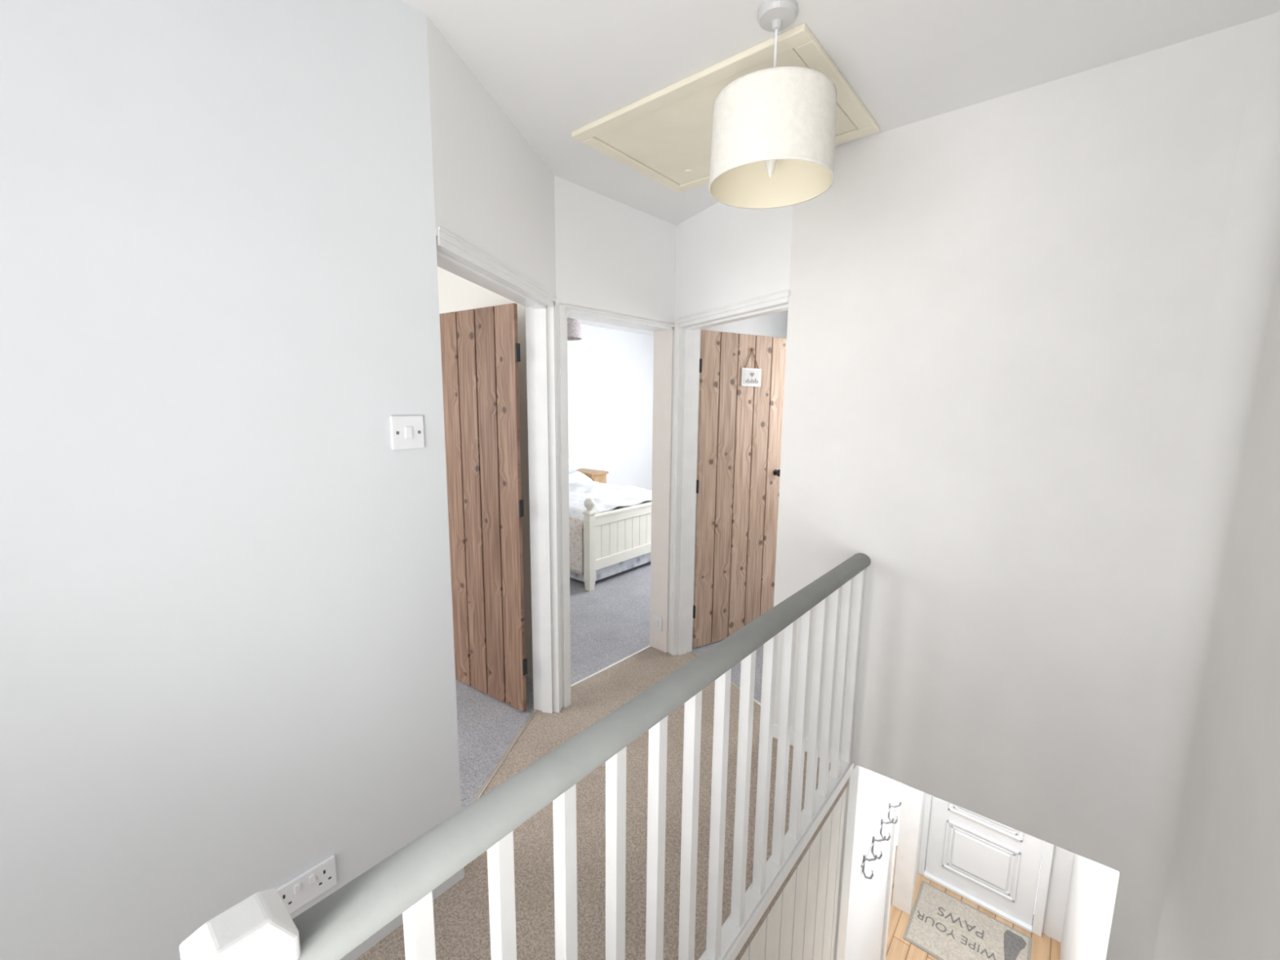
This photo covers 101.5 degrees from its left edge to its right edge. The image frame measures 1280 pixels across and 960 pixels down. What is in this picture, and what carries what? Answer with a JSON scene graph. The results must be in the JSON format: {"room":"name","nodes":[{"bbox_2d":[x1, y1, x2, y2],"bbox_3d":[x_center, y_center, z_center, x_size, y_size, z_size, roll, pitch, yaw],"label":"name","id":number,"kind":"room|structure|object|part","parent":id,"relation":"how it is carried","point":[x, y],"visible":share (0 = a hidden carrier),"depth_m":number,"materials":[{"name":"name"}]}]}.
{"room":"stair landing","nodes":[
{"label":"stair landing","id":0,"kind":"room"},
{"bbox_2d":[0,0,464,959],"bbox_3d":[-1.567,0.204,0.430,0.100,2.540,3.001,7,11,39],"label":"wall","id":1,"kind":"structure","parent":0,"point":[228,672],"depth_m":1.11,"materials":[{"name":"white paint"}]},
{"bbox_2d":[275,854,337,914],"bbox_3d":[-0.856,1.044,1.335,0.014,0.086,0.147,7,11,39],"label":"double socket","id":2,"kind":"object","parent":1,"relation":"attached to","point":[295,893],"visible":0.86,"depth_m":1.34,"materials":[{"name":"white plastic"}]},
{"bbox_2d":[390,415,424,449],"bbox_3d":[-0.630,-0.129,1.422,0.014,0.090,0.090,7,11,39],"label":"light switch","id":3,"kind":"object","parent":1,"relation":"attached to","point":[406,431],"visible":1,"depth_m":1.42,"materials":[{"name":"white plastic"}]},
{"bbox_2d":[437,266,533,679],"bbox_3d":[-1.555,-0.265,3.624,2.970,2.540,0.090,7,11,39],"label":"wall partition","id":4,"kind":"structure","parent":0,"point":[455,293],"depth_m":2.88,"materials":[{"name":"white paint"}]},
{"bbox_2d":[426,14,555,295],"bbox_3d":[-0.542,-0.020,2.026,0.130,2.540,0.978,2,8,10],"label":"wall","id":5,"kind":"structure","parent":0,"point":[493,192],"depth_m":1.69,"materials":[{"name":"white paint"}]},
{"bbox_2d":[439,302,527,711],"bbox_3d":[-0.847,0.155,2.675,0.704,1.975,0.024,6,10,34],"label":"door","id":6,"kind":"structure","parent":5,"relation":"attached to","point":[467,511],"depth_m":2.60,"materials":[{"name":"brown wood"}]},
{"bbox_2d":[456,306,506,702],"bbox_3d":[-0.851,0.155,2.678,0.692,1.967,0.008,6,10,34],"label":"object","id":7,"kind":"object","parent":6,"relation":"attached to","point":[494,307],"visible":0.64,"depth_m":2.59,"materials":[{"name":"brown wood"}]},
{"bbox_3d":[-0.561,0.174,2.478,0.011,1.600,0.024,6,10,34],"label":"hinges","id":8,"kind":"part","parent":6,"relation":"part of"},
{"bbox_2d":[435,226,561,713],"bbox_3d":[-0.543,0.234,2.068,0.140,2.026,0.963,2,8,10],"label":"trim","id":9,"kind":"structure","parent":5,"relation":"attached to","point":[455,255],"depth_m":2.45,"materials":[{"name":"white paint"}]},
{"bbox_2d":[355,561,848,959],"bbox_3d":[-0.457,1.102,3.301,5.339,0.052,8.600,7,11,39],"label":"floor","id":10,"kind":"structure","parent":0,"point":[461,913],"depth_m":2.10,"materials":[{"name":"beige carpet"}]},
{"bbox_2d":[471,709,536,803],"bbox_3d":[-0.617,1.233,2.214,0.487,0.006,0.844,7,11,39],"label":"threshold","id":11,"kind":"object","parent":10,"relation":"on","point":[481,791],"depth_m":2.29,"materials":[{"name":"silver metal"}]},
{"bbox_2d":[178,552,871,959],"bbox_3d":[0.201,0.859,1.368,0.086,1.008,2.157,7,11,39],"label":"banister","id":12,"kind":"object","parent":10,"relation":"on","point":[260,926],"visible":1,"depth_m":1.13,"materials":[{"name":"grey paint"}]},
{"bbox_3d":[-0.428,0.962,0.623,0.086,1.008,0.086,7,11,39],"label":"newel post","id":13,"kind":"part","parent":12,"relation":"part of","materials":[{"name":"white paint"}]},
{"bbox_3d":[0.199,1.330,1.435,0.060,0.055,2.157,7,11,39],"label":"rail","id":14,"kind":"part","parent":12,"relation":"part of","materials":[{"name":"white paint"}]},
{"bbox_2d":[575,468,608,483],"bbox_3d":[-0.671,0.226,6.715,0.450,0.690,0.300,7,11,39],"label":"bedside table","id":15,"kind":"object","parent":10,"relation":"on","point":[599,476],"visible":0.13,"depth_m":6.55,"materials":[{"name":"brown wood"}]},
{"bbox_3d":[-0.506,0.034,6.549,0.015,0.140,0.220,7,11,39],"label":"drawer","id":16,"kind":"part","parent":15,"relation":"part of","materials":[{"name":"brown wood"}]},
{"bbox_2d":[568,457,651,591],"bbox_3d":[-0.682,0.290,5.468,2.011,0.925,1.556,7,11,39],"label":"bed","id":17,"kind":"object","parent":10,"relation":"on","point":[610,525],"visible":0.48,"depth_m":4.62,"materials":[{"name":"beige paint"}]},
{"bbox_3d":[0.053,0.453,4.873,0.056,0.470,1.460,7,11,39],"label":"footboard","id":18,"kind":"part","parent":17,"relation":"part of","materials":[{"name":"beige paint"}]},
{"bbox_3d":[-0.695,0.300,5.482,1.890,0.220,1.460,7,11,39],"label":"mattress","id":19,"kind":"part","parent":17,"relation":"part of","materials":[{"name":"fabric"}]},
{"bbox_2d":[570,645,651,687],"bbox_3d":[-0.194,1.110,3.088,0.050,0.006,0.809,7,11,39],"label":"threshold","id":20,"kind":"object","parent":10,"relation":"on","point":[590,676],"depth_m":3.09,"materials":[{"name":"silver metal"}]},
{"bbox_2d":[689,650,760,706],"bbox_3d":[0.515,1.139,2.938,0.821,0.006,0.356,7,11,39],"label":"threshold","id":21,"kind":"object","parent":10,"relation":"on","point":[735,685],"depth_m":2.91,"materials":[{"name":"silver metal"}]},
{"bbox_2d":[567,324,653,490],"bbox_3d":[-1.231,-0.663,6.361,0.120,2.540,4.570,7,11,39],"label":"wall","id":22,"kind":"structure","parent":0,"point":[610,371],"depth_m":7.24,"materials":[{"name":"white paint"}]},
{"bbox_2d":[554,175,787,708],"bbox_3d":[1.093,-0.341,4.329,0.307,2.540,4.742,8,11,42],"label":"wall","id":23,"kind":"structure","parent":0,"point":[612,256],"depth_m":2.62,"materials":[{"name":"white paint"}]},
{"bbox_2d":[558,304,675,707],"bbox_3d":[-0.143,0.132,2.891,0.148,1.997,0.845,8,11,42],"label":"trim","id":24,"kind":"structure","parent":23,"relation":"attached to","point":[663,366],"depth_m":3.07,"materials":[{"name":"white paint"}]},
{"bbox_2d":[652,614,662,631],"bbox_3d":[0.106,0.906,3.305,0.080,0.090,0.014,8,11,42],"label":"plate","id":25,"kind":"object","parent":23,"relation":"attached to","point":[656,620],"visible":1,"depth_m":3.30,"materials":[{"name":"white plastic"}]},
{"bbox_2d":[674,201,793,322],"bbox_3d":[0.464,-0.115,2.746,0.130,2.540,0.930,-4,9,-27],"label":"wall","id":26,"kind":"structure","parent":0,"point":[726,255],"depth_m":2.53,"materials":[{"name":"white paint"}]},
{"bbox_2d":[667,289,790,655],"bbox_3d":[0.460,0.141,2.774,0.148,2.025,0.926,-4,9,-27],"label":"trim","id":27,"kind":"structure","parent":26,"relation":"attached to","point":[686,339],"depth_m":3.09,"materials":[{"name":"white paint"}]},
{"bbox_2d":[693,329,786,647],"bbox_3d":[0.644,0.074,3.367,0.704,1.965,0.118,-4,10,-31],"label":"door","id":28,"kind":"structure","parent":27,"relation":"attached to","point":[710,384],"depth_m":3.34,"materials":[{"name":"brown wood"}]},
{"bbox_3d":[0.346,0.079,3.189,0.011,1.600,0.024,-4,10,-31],"label":"hinges","id":29,"kind":"part","parent":28,"relation":"part of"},
{"bbox_2d":[711,338,772,637],"bbox_3d":[0.649,0.073,3.370,0.692,1.957,0.008,-4,10,-31],"label":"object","id":30,"kind":"object","parent":28,"relation":"attached to","point":[720,339],"visible":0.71,"depth_m":3.35,"materials":[{"name":"brown wood"}]},
{"bbox_2d":[741,348,761,386],"bbox_3d":[0.697,-0.700,3.258,0.160,0.234,0.014,-4,10,-30],"label":"plaque","id":31,"kind":"object","parent":28,"relation":"attached to","point":[750,377],"visible":1,"depth_m":3.26,"materials":[{"name":"white wood"}]},
{"bbox_3d":[0.695,-0.641,3.268,0.160,0.114,0.009,-4,10,-31],"label":"frame","id":32,"kind":"part","parent":31,"relation":"part of","materials":[{"name":"white plastic"}]},
{"bbox_3d":[0.698,-0.641,3.264,0.132,0.086,0.002,-4,10,-30],"label":"panel","id":33,"kind":"part","parent":31,"relation":"part of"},
{"bbox_3d":[0.899,-0.052,3.502,0.048,0.048,0.118,-4,10,-30],"label":"knob","id":34,"kind":"part","parent":28,"relation":"part of","materials":[{"name":"black metal"}]},
{"bbox_3d":[0.464,-0.115,2.746,0.130,2.540,0.929,-4,9,-27],"label":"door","id":35,"kind":"part","parent":26,"relation":"part of","materials":[{"name":"white paint"}]},
{"bbox_2d":[772,722,831,762],"bbox_3d":[0.741,1.191,2.369,0.320,0.070,0.012,7,11,39],"label":"baseboard","id":36,"kind":"structure","parent":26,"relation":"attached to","point":[775,725],"depth_m":2.40,"materials":[{"name":"white paint"}]},
{"bbox_2d":[740,786,847,959],"bbox_3d":[0.188,2.645,1.626,0.030,2.598,2.157,7,11,39],"label":"wall","id":37,"kind":"structure","parent":0,"point":[801,924],"depth_m":2.00,"materials":[{"name":"white paint"}]},
{"bbox_2d":[834,764,859,959],"bbox_3d":[0.903,2.528,2.471,0.048,2.598,0.130,7,11,39],"label":"post","id":38,"kind":"object","parent":37,"relation":"attached to","point":[852,787],"visible":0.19,"depth_m":2.32,"materials":[{"name":"white paint"}]},
{"bbox_2d":[402,0,1279,336],"bbox_3d":[-0.414,-1.482,2.973,5.700,0.080,8.700,7,11,39],"label":"ceiling","id":39,"kind":"structure","parent":0,"point":[555,68],"depth_m":1.46,"materials":[{"name":"paint"}]},
{"bbox_2d":[567,317,582,340],"bbox_3d":[-0.645,-1.447,4.514,0.282,0.440,0.282,7,11,39],"label":"pendant lamp","id":40,"kind":"object","parent":39,"relation":"hanging from","point":[574,326],"visible":0.18,"depth_m":4.44,"materials":[{"name":"grey fabric"}]},
{"bbox_2d":[571,22,879,192],"bbox_3d":[0.302,-1.268,1.905,0.895,0.018,0.670,7,11,39],"label":"hatch","id":41,"kind":"object","parent":39,"relation":"attached to","point":[664,136],"visible":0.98,"depth_m":1.82,"materials":[{"name":"beige paint"}]},
{"bbox_3d":[0.302,-1.270,1.905,0.775,0.011,0.550,7,11,39],"label":"panel","id":42,"kind":"part","parent":41,"relation":"part of","materials":[{"name":"beige paint"}]},
{"bbox_2d":[708,0,836,208],"bbox_3d":[0.346,-0.985,1.357,0.322,0.418,0.322,7,11,39],"label":"pendant lamp","id":43,"kind":"object","parent":39,"relation":"hanging from","point":[773,144],"visible":1,"depth_m":1.27,"materials":[{"name":"white fabric"}]},
{"bbox_3d":[0.345,-0.852,1.377,0.036,0.110,0.036,7,11,39],"label":"bulb","id":44,"kind":"part","parent":43,"relation":"part of","materials":[{"name":"white glass"}]},
{"bbox_3d":[0.345,-0.877,1.373,0.322,0.200,0.322,7,11,39],"label":"lamp shade","id":45,"kind":"part","parent":43,"relation":"part of","materials":[{"name":"fabric"}]},
{"bbox_2d":[844,766,926,959],"bbox_3d":[1.690,2.398,3.581,0.100,2.550,2.593,7,11,39],"label":"wall","id":46,"kind":"structure","parent":0,"point":[867,897],"depth_m":3.07,"materials":[{"name":"paint"}]},
{"bbox_2d":[861,800,902,879],"bbox_3d":[1.438,2.115,3.098,0.073,0.176,0.590,7,11,39],"label":"coat hooks","id":47,"kind":"object","parent":46,"relation":"attached to","point":[882,820],"visible":1,"depth_m":3.05,"materials":[{"name":"silver metal"}]},
{"bbox_2d":[880,781,923,959],"bbox_3d":[1.926,2.581,3.896,0.140,2.100,0.930,7,11,39],"label":"trim","id":48,"kind":"structure","parent":46,"relation":"attached to","point":[912,798],"depth_m":4.23,"materials":[{"name":"white paint"}]},
{"bbox_2d":[885,844,1060,959],"bbox_3d":[1.350,3.840,2.681,1.450,0.050,5.000,7,11,39],"label":"floor","id":49,"kind":"structure","parent":0,"point":[1043,948],"depth_m":4.12,"materials":[{"name":"brown wood"}]},
{"bbox_2d":[903,880,1031,959],"bbox_3d":[2.583,3.610,4.122,0.780,0.012,0.660,7,11,39],"label":"doormat","id":50,"kind":"object","parent":49,"relation":"on","point":[940,924],"visible":1,"depth_m":4.16,"materials":[{"name":"beige fabric"}]},
{"bbox_2d":[1004,929,1026,959],"bbox_3d":[2.836,3.628,3.977,0.145,0.001,0.459,7,11,39],"label":"print","id":51,"kind":"object","parent":50,"relation":"on","point":[1013,943],"depth_m":4.07},
{"bbox_2d":[773,18,1258,873],"bbox_3d":[1.182,0.322,1.951,1.392,3.160,0.100,7,11,39],"label":"wall","id":52,"kind":"structure","parent":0,"point":[999,311],"depth_m":1.77,"materials":[{"name":"white paint"}]},
{"bbox_2d":[1041,844,1074,942],"bbox_3d":[2.976,2.237,4.245,1.200,2.700,0.100,7,11,39],"label":"wall","id":53,"kind":"structure","parent":0,"point":[1062,859],"depth_m":4.08,"materials":[{"name":"paint"}]},
{"bbox_2d":[924,795,1043,925],"bbox_3d":[2.875,2.545,4.314,0.772,2.006,0.050,7,11,39],"label":"door","id":54,"kind":"structure","parent":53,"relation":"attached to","point":[1031,847],"depth_m":4.34,"materials":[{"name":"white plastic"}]},
{"bbox_2d":[942,802,1023,902],"bbox_3d":[2.849,3.023,4.358,0.520,0.770,0.016,7,11,39],"label":"panels","id":55,"kind":"object","parent":54,"relation":"attached to","point":[980,860],"visible":0.71,"depth_m":4.36,"materials":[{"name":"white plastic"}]},
{"bbox_2d":[918,793,1053,937],"bbox_3d":[2.869,2.531,4.304,0.900,2.100,0.110,7,11,39],"label":"frame","id":56,"kind":"object","parent":53,"relation":"attached to","point":[1036,927],"visible":0.34,"depth_m":4.26,"materials":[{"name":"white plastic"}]},
{"bbox_2d":[1060,251,1279,959],"bbox_3d":[1.149,1.456,1.040,0.139,5.140,7.150,7,11,39],"label":"wall","id":57,"kind":"structure","parent":0,"point":[1221,901],"depth_m":1.21,"materials":[{"name":"white paint"}]},
{"bbox_2d":[1105,10,1279,959],"bbox_3d":[1.588,0.233,1.483,0.026,2.840,0.128,0,8,-5],"label":"wall","id":58,"kind":"structure","parent":0,"point":[1251,244],"depth_m":1.47,"materials":[{"name":"white paint"}]}
]}

